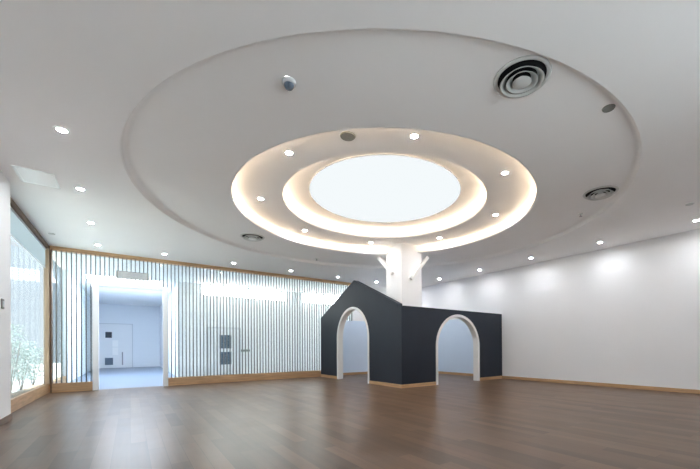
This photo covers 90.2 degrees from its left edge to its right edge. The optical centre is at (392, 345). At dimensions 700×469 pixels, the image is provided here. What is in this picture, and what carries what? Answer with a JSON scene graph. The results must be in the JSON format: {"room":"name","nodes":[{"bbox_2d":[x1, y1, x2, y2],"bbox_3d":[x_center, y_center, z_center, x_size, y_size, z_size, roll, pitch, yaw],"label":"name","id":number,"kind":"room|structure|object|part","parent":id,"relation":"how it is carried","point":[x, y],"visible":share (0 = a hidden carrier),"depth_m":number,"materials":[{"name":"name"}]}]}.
{"room":"kindergarten playroom","nodes":[
{"label":"kindergarten playroom","id":0,"kind":"room"},
{"bbox_2d":[0,170,10,418],"bbox_3d":[-2.946,-0.902,1.539,0.365,3.655,7.100,0,0,-37],"label":"wall","id":1,"kind":"structure","parent":0,"point":[5,266],"depth_m":4.29,"materials":[{"name":"white paint"}]},
{"bbox_2d":[1,299,4,308],"bbox_3d":[-4.708,-0.508,4.178,0.017,0.120,0.090,0,0,-37],"label":"light switch","id":2,"kind":"object","parent":1,"relation":"attached to","point":[2,300],"visible":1,"depth_m":4.15,"materials":[{"name":"grey plastic"}]},
{"bbox_2d":[0,413,11,425],"bbox_3d":[-2.784,0.886,1.646,0.014,0.078,7.100,0,0,-37],"label":"baseboard","id":3,"kind":"structure","parent":1,"relation":"attached to","point":[7,418],"depth_m":4.25,"materials":[{"name":"brown wood"}]},
{"bbox_2d":[10,197,49,412],"bbox_3d":[-6.194,-0.564,5.782,0.220,3.054,3.592,0,0,-37],"label":"window","id":4,"kind":"structure","parent":1,"relation":"in","point":[19,399],"depth_m":7.03,"materials":[{"name":"wood"}]},
{"bbox_2d":[10,206,45,267],"bbox_3d":[-6.078,-1.802,5.724,0.036,0.408,3.322,0,0,-37],"label":"roller blind","id":5,"kind":"object","parent":4,"relation":"attached to","point":[19,230],"visible":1,"depth_m":5.75,"materials":[{"name":"fabric"}]},
{"bbox_3d":[-6.153,0.868,5.719,0.200,0.190,3.462,0,0,-37],"label":"sill","id":6,"kind":"part","parent":4,"relation":"part of","materials":[{"name":"brown wood"}]},
{"bbox_3d":[-6.204,-2.051,5.781,0.210,0.079,3.582,0,0,-37],"label":"head rail","id":7,"kind":"part","parent":4,"relation":"part of","materials":[{"name":"brown wood"}]},
{"bbox_3d":[-7.148,-0.607,7.156,0.080,2.785,0.250,0,0,-37],"label":"post","id":8,"kind":"part","parent":4,"relation":"part of","materials":[{"name":"brown wood"}]},
{"bbox_2d":[62,269,92,381],"bbox_3d":[-11.385,-0.503,12.675,0.120,3.055,8.650,0,0,-37],"label":"wall","id":9,"kind":"structure","parent":0,"point":[63,270],"depth_m":10.50,"materials":[{"name":"white wood"}]},
{"bbox_2d":[49,376,65,392],"bbox_3d":[-8.004,0.891,8.225,0.120,0.192,2.508,0,0,-37],"label":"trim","id":10,"kind":"structure","parent":9,"relation":"attached to","point":[64,377],"depth_m":8.31,"materials":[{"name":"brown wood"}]},
{"bbox_2d":[99,303,159,367],"bbox_3d":[-12.990,-0.475,16.980,2.767,3.055,0.150,0,0,-37],"label":"wall","id":11,"kind":"structure","parent":0,"point":[145,320],"depth_m":17.23,"materials":[{"name":"white"}]},
{"bbox_2d":[99,323,132,367],"bbox_3d":[-13.319,-0.012,16.569,1.390,2.130,0.099,0,0,-37],"label":"double door","id":12,"kind":"structure","parent":11,"relation":"in","point":[108,332],"depth_m":16.60,"materials":[{"name":"white"}]},
{"bbox_3d":[-13.502,-0.526,16.435,0.240,0.280,0.011,0,0,-37],"label":"vision pane","id":13,"kind":"part","parent":12,"relation":"part of","materials":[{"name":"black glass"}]},
{"bbox_3d":[-13.486,0.733,16.436,0.300,0.340,0.011,0,0,-37],"label":"vision pane","id":14,"kind":"part","parent":12,"relation":"part of","materials":[{"name":"grey glass"}]},
{"bbox_2d":[112,347,117,354],"bbox_3d":[-13.296,0.253,16.572,0.210,0.360,0.004,0,0,-37],"label":"paper notice","id":15,"kind":"object","parent":12,"relation":"attached to","point":[114,349],"visible":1,"depth_m":16.56,"materials":[{"name":"white paper"}]},
{"bbox_2d":[112,340,117,346],"bbox_3d":[-13.298,-0.117,16.574,0.210,0.300,0.004,0,0,-37],"label":"paper notice","id":16,"kind":"object","parent":12,"relation":"attached to","point":[114,342],"visible":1,"depth_m":16.57,"materials":[{"name":"white"}]},
{"bbox_2d":[160,282,181,376],"bbox_3d":[-9.366,-0.509,14.426,0.120,3.055,8.300,0,0,-37],"label":"wall","id":17,"kind":"structure","parent":0,"point":[180,283],"depth_m":12.06,"materials":[{"name":"white"}]},
{"bbox_2d":[50,246,385,392],"bbox_3d":[-3.294,-0.565,10.171,9.705,3.055,0.205,0,0,-37],"label":"wall","id":18,"kind":"structure","parent":0,"point":[71,386],"depth_m":9.17,"materials":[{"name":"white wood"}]},
{"bbox_3d":[-7.131,-0.511,7.225,0.030,2.972,0.140,0,0,-37],"label":"post","id":19,"kind":"part","parent":18,"relation":"part of","materials":[{"name":"brown wood"}]},
{"bbox_3d":[-6.855,0.877,7.422,0.640,0.195,0.140,0,0,-37],"label":"sill","id":20,"kind":"part","parent":18,"relation":"part of","materials":[{"name":"brown wood"}]},
{"bbox_2d":[84,273,162,286],"bbox_3d":[-8.677,-2.041,11.260,1.900,0.023,2.200,0,0,-37],"label":"recessed light","id":21,"kind":"object","parent":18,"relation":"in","point":[88,275],"visible":0.29,"depth_m":10.88,"materials":[{"name":"white metal"}]},
{"bbox_2d":[92,281,167,390],"bbox_3d":[-6.049,-0.221,8.031,1.386,2.385,0.180,0,0,-37],"label":"door frame","id":22,"kind":"structure","parent":18,"relation":"in","point":[95,285],"depth_m":7.72,"materials":[{"name":"white paint"}]},
{"bbox_2d":[116,270,148,280],"bbox_3d":[-6.009,-1.619,7.994,0.600,0.180,0.020,0,0,-37],"label":"air vent","id":23,"kind":"object","parent":18,"relation":"in","point":[119,274],"visible":1,"depth_m":7.98,"materials":[{"name":"grey plastic"}]},
{"bbox_3d":[-3.428,0.865,10.022,5.191,0.195,0.140,0,0,-37],"label":"sill","id":24,"kind":"part","parent":18,"relation":"part of","materials":[{"name":"brown wood"}]},
{"bbox_2d":[343,321,367,372],"bbox_3d":[-0.712,0.058,11.992,3.362,1.790,0.016,0,0,-37],"label":"wall panel","id":25,"kind":"object","parent":18,"relation":"attached to","point":[355,359],"depth_m":11.57,"materials":[{"name":"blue paint"}]},
{"bbox_2d":[343,372,367,374],"bbox_3d":[-0.705,0.913,11.971,3.344,0.078,0.014,0,0,-37],"label":"baseboard","id":26,"kind":"structure","parent":18,"relation":"attached to","point":[350,373],"depth_m":11.53,"materials":[{"name":"brown wood"}]},
{"bbox_2d":[183,294,348,376],"bbox_3d":[-3.963,-0.351,13.409,7.258,2.660,0.150,0,0,-37],"label":"wall","id":27,"kind":"structure","parent":0,"point":[191,296],"depth_m":12.42,"materials":[{"name":"white paint"}]},
{"bbox_2d":[208,327,240,375],"bbox_3d":[-5.784,0.175,11.884,1.050,1.620,0.069,0,0,-37],"label":"double door","id":28,"kind":"structure","parent":27,"relation":"in","point":[215,328],"depth_m":11.86,"materials":[{"name":"white"}]},
{"bbox_3d":[-5.750,0.420,11.889,0.370,0.430,0.011,0,0,-37],"label":"vision pane","id":29,"kind":"part","parent":28,"relation":"part of","materials":[{"name":"grey glass"}]},
{"bbox_3d":[-5.753,-0.145,11.891,0.370,0.460,0.011,0,0,-37],"label":"vision pane","id":30,"kind":"part","parent":28,"relation":"part of","materials":[{"name":"grey glass"}]},
{"bbox_2d":[183,282,337,304],"bbox_3d":[-4.044,-1.878,13.343,7.058,0.395,0.120,0,0,-37],"label":"window","id":31,"kind":"structure","parent":27,"relation":"in","point":[187,283],"depth_m":12.34,"materials":[{"name":"white glass"}]},
{"bbox_2d":[0,0,699,306],"bbox_3d":[-3.506,-2.301,10.384,10.176,0.421,22.250,0,0,-37],"label":"ceiling","id":32,"kind":"structure","parent":0,"point":[178,115],"depth_m":3.44,"materials":[{"name":"paint"}]},
{"bbox_2d":[11,165,59,188],"bbox_3d":[-4.452,-2.105,4.336,0.360,0.006,0.500,0,0,-37],"label":"access hatch","id":33,"kind":"object","parent":32,"relation":"attached to","point":[27,175],"visible":1,"depth_m":4.32,"materials":[{"name":"white"}]},
{"bbox_2d":[53,126,69,133],"bbox_3d":[-3.249,-2.115,3.396,0.120,0.008,0.120,0,0,-37],"label":"recessed light","id":34,"kind":"object","parent":32,"relation":"in","point":[62,130],"visible":1,"depth_m":3.39,"materials":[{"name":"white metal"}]},
{"bbox_2d":[74,187,85,190],"bbox_3d":[-4.197,-2.104,4.645,0.120,0.008,0.120,0,0,-37],"label":"recessed light","id":35,"kind":"object","parent":32,"relation":"in","point":[76,188],"visible":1,"depth_m":4.64,"materials":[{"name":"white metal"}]},
{"bbox_2d":[240,233,264,241],"bbox_3d":[-2.785,-2.146,6.867,0.452,0.046,0.452,0,0,-37],"label":"ceiling vent","id":36,"kind":"object","parent":32,"relation":"in","point":[247,236],"visible":1,"depth_m":6.82,"materials":[{"name":"white metal"}]},
{"bbox_2d":[282,76,295,90],"bbox_3d":[-0.864,-2.164,2.876,0.116,0.072,0.116,0,0,-37],"label":"dome camera","id":37,"kind":"object","parent":32,"relation":"attached to","point":[289,83],"visible":1,"depth_m":2.85,"materials":[{"name":"grey plastic"}]},
{"bbox_2d":[284,150,293,155],"bbox_3d":[-1.264,-2.347,4.211,0.120,0.008,0.120,0,0,-37],"label":"recessed light","id":38,"kind":"object","parent":32,"relation":"in","point":[287,152],"visible":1,"depth_m":4.20,"materials":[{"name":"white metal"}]},
{"bbox_2d":[340,131,355,140],"bbox_3d":[-0.508,-2.352,3.888,0.176,0.011,0.176,0,0,-37],"label":"ceiling speaker","id":39,"kind":"object","parent":32,"relation":"attached to","point":[346,135],"visible":1,"depth_m":3.88},
{"bbox_2d":[341,133,353,140],"bbox_3d":[-0.508,-2.350,3.888,0.144,0.003,0.144,0,0,-37],"label":"grille","id":40,"kind":"object","parent":39,"relation":"attached to","point":[345,136],"depth_m":3.88,"materials":[{"name":"grey metal"}]},
{"bbox_2d":[308,154,461,222],"bbox_3d":[-0.130,-2.554,5.870,2.539,0.020,2.539,0,0,-37],"label":"recessed light","id":41,"kind":"object","parent":32,"relation":"in","point":[376,188],"visible":1,"depth_m":5.60,"materials":[{"name":"white"}]},
{"bbox_2d":[409,133,419,139],"bbox_3d":[0.241,-2.358,3.893,0.120,0.008,0.120,0,0,-37],"label":"recessed light","id":42,"kind":"object","parent":32,"relation":"in","point":[414,136],"visible":1,"depth_m":3.89,"materials":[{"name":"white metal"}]},
{"bbox_2d":[500,171,508,174],"bbox_3d":[1.530,-2.363,4.733,0.120,0.008,0.120,0,0,-37],"label":"recessed light","id":43,"kind":"object","parent":32,"relation":"in","point":[502,172],"visible":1,"depth_m":4.74,"materials":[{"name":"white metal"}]},
{"bbox_2d":[493,55,551,97],"bbox_3d":[1.061,-2.187,2.854,0.452,0.046,0.452,0,0,-37],"label":"ceiling vent","id":44,"kind":"object","parent":32,"relation":"in","point":[522,76],"visible":1,"depth_m":2.81,"materials":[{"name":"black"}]},
{"bbox_2d":[583,185,618,200],"bbox_3d":[2.993,-2.191,4.997,0.452,0.046,0.452,0,0,-37],"label":"ceiling vent","id":45,"kind":"object","parent":32,"relation":"in","point":[602,192],"visible":1,"depth_m":4.96,"materials":[{"name":"white metal"}]},
{"bbox_2d":[602,104,615,112],"bbox_3d":[2.006,-2.209,3.221,0.110,0.011,0.110,0,0,-37],"label":"ceiling speaker","id":46,"kind":"object","parent":32,"relation":"attached to","point":[610,107],"visible":1,"depth_m":3.21},
{"bbox_2d":[603,106,613,111],"bbox_3d":[2.006,-2.207,3.221,0.090,0.003,0.090,0,0,-37],"label":"grille","id":47,"kind":"object","parent":46,"relation":"attached to","point":[606,108],"depth_m":3.22,"materials":[{"name":"grey metal"}]},
{"bbox_2d":[0,366,699,468],"bbox_3d":[-3.484,1.014,10.371,10.176,0.100,22.250,0,0,-37],"label":"floor","id":48,"kind":"structure","parent":0,"point":[349,422],"depth_m":3.96,"materials":[{"name":"brown wood"}]},
{"bbox_2d":[296,293,301,370],"bbox_3d":[-3.637,-0.547,13.501,0.230,3.050,0.100,0,0,-37],"label":"wall slat","id":49,"kind":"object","parent":48,"relation":"on","point":[296,293],"depth_m":13.46,"materials":[{"name":"white wood"}]},
{"bbox_2d":[321,280,501,387],"bbox_3d":[0.408,-0.407,10.300,3.646,2.692,4.064,0,0,-37],"label":"house","id":50,"kind":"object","parent":48,"relation":"on","point":[402,341],"visible":1,"depth_m":8.41,"materials":[{"name":"paint"}]},
{"bbox_3d":[-1.933,0.914,10.386,0.013,0.080,1.079,0,0,-37],"label":"baseboard","id":51,"kind":"part","parent":50,"relation":"part of","materials":[{"name":"brown wood"}]},
{"bbox_3d":[-1.044,-0.051,9.336,0.164,1.990,1.680,0,0,-37],"label":"arch trim","id":52,"kind":"part","parent":50,"relation":"part of","materials":[{"name":"white"}]},
{"bbox_3d":[-0.197,0.894,8.098,0.013,0.080,1.302,0,0,-37],"label":"baseboard","id":53,"kind":"part","parent":50,"relation":"part of","materials":[{"name":"brown wood"}]},
{"bbox_3d":[0.611,0.888,7.901,1.037,0.080,0.013,0,0,-37],"label":"baseboard","id":54,"kind":"part","parent":50,"relation":"part of","materials":[{"name":"brown wood"}]},
{"bbox_3d":[1.611,0.068,8.763,1.600,1.714,0.164,0,0,-37],"label":"arch trim","id":55,"kind":"part","parent":50,"relation":"part of","materials":[{"name":"white wood"}]},
{"bbox_3d":[2.691,0.880,9.479,0.980,0.080,0.013,0,0,-37],"label":"baseboard","id":56,"kind":"part","parent":50,"relation":"part of","materials":[{"name":"brown wood"}]},
{"bbox_2d":[377,242,428,306],"bbox_3d":[0.243,-0.717,8.371,0.857,3.297,0.958,0,0,-37],"label":"column","id":57,"kind":"structure","parent":0,"point":[403,264],"depth_m":8.02,"materials":[{"name":"white paint"}]},
{"bbox_2d":[422,229,699,389],"bbox_3d":[3.895,-0.917,8.889,0.200,3.655,10.942,0,0,-37],"label":"wall","id":58,"kind":"structure","parent":0,"point":[627,314],"depth_m":7.71,"materials":[{"name":"white paint"}]},
{"bbox_2d":[438,319,472,373],"bbox_3d":[1.817,0.039,11.454,0.015,1.790,3.898,0,0,-37],"label":"wall panel","id":59,"kind":"object","parent":58,"relation":"attached to","point":[455,342],"visible":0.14,"depth_m":11.18,"materials":[{"name":"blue paint"}]},
{"bbox_2d":[438,371,472,375],"bbox_3d":[1.811,0.895,11.440,0.014,0.078,3.894,0,0,-37],"label":"baseboard","id":60,"kind":"structure","parent":58,"relation":"attached to","point":[439,372],"depth_m":11.16,"materials":[{"name":"brown wood"}]},
{"bbox_2d":[502,376,699,393],"bbox_3d":[5.046,0.857,7.203,0.014,0.078,6.488,0,0,-37],"label":"baseboard","id":61,"kind":"structure","parent":58,"relation":"attached to","point":[693,391],"depth_m":7.56,"materials":[{"name":"brown wood"}]},
{"label":"outside","id":62,"kind":"structure","parent":0,"visible":0},
{"bbox_2d":[12,363,60,392],"bbox_3d":[-16.677,1.168,7.420,14.393,0.140,36.000,0,0,-37],"label":"ground","id":63,"kind":"structure","parent":62,"point":[27,383],"depth_m":11.14,"materials":[{"name":"white"}]},
{"bbox_2d":[11,324,30,392],"bbox_3d":[-7.997,0.282,7.240,0.631,1.520,0.620,0,0,-37],"label":"shrub","id":64,"kind":"object","parent":63,"relation":"on","point":[15,330],"visible":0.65,"depth_m":7.29,"materials":[{"name":"green plant"}]},
{"bbox_3d":[-7.987,0.478,7.242,0.288,1.128,0.303,0,0,-37],"label":"stem","id":65,"kind":"part","parent":64,"relation":"part of","materials":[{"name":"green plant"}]},
{"bbox_2d":[11,341,39,389],"bbox_3d":[-8.460,0.462,7.877,0.631,1.173,0.634,0,0,-37],"label":"shrub","id":66,"kind":"object","parent":63,"relation":"on","point":[36,348],"visible":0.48,"depth_m":7.91,"materials":[{"name":"green plant"}]},
{"bbox_3d":[-8.454,0.615,7.890,0.288,0.866,0.303,0,0,-37],"label":"stem","id":67,"kind":"part","parent":66,"relation":"part of","materials":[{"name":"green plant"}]},
{"bbox_2d":[18,348,42,385],"bbox_3d":[-9.045,0.545,8.697,0.627,1.021,0.629,0,0,-37],"label":"shrub","id":68,"kind":"object","parent":63,"relation":"on","point":[38,356],"visible":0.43,"depth_m":8.70,"materials":[{"name":"green plant"}]},
{"bbox_3d":[-9.034,0.679,8.705,0.288,0.754,0.303,0,0,-37],"label":"stem","id":69,"kind":"part","parent":68,"relation":"part of","materials":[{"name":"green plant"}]}
]}

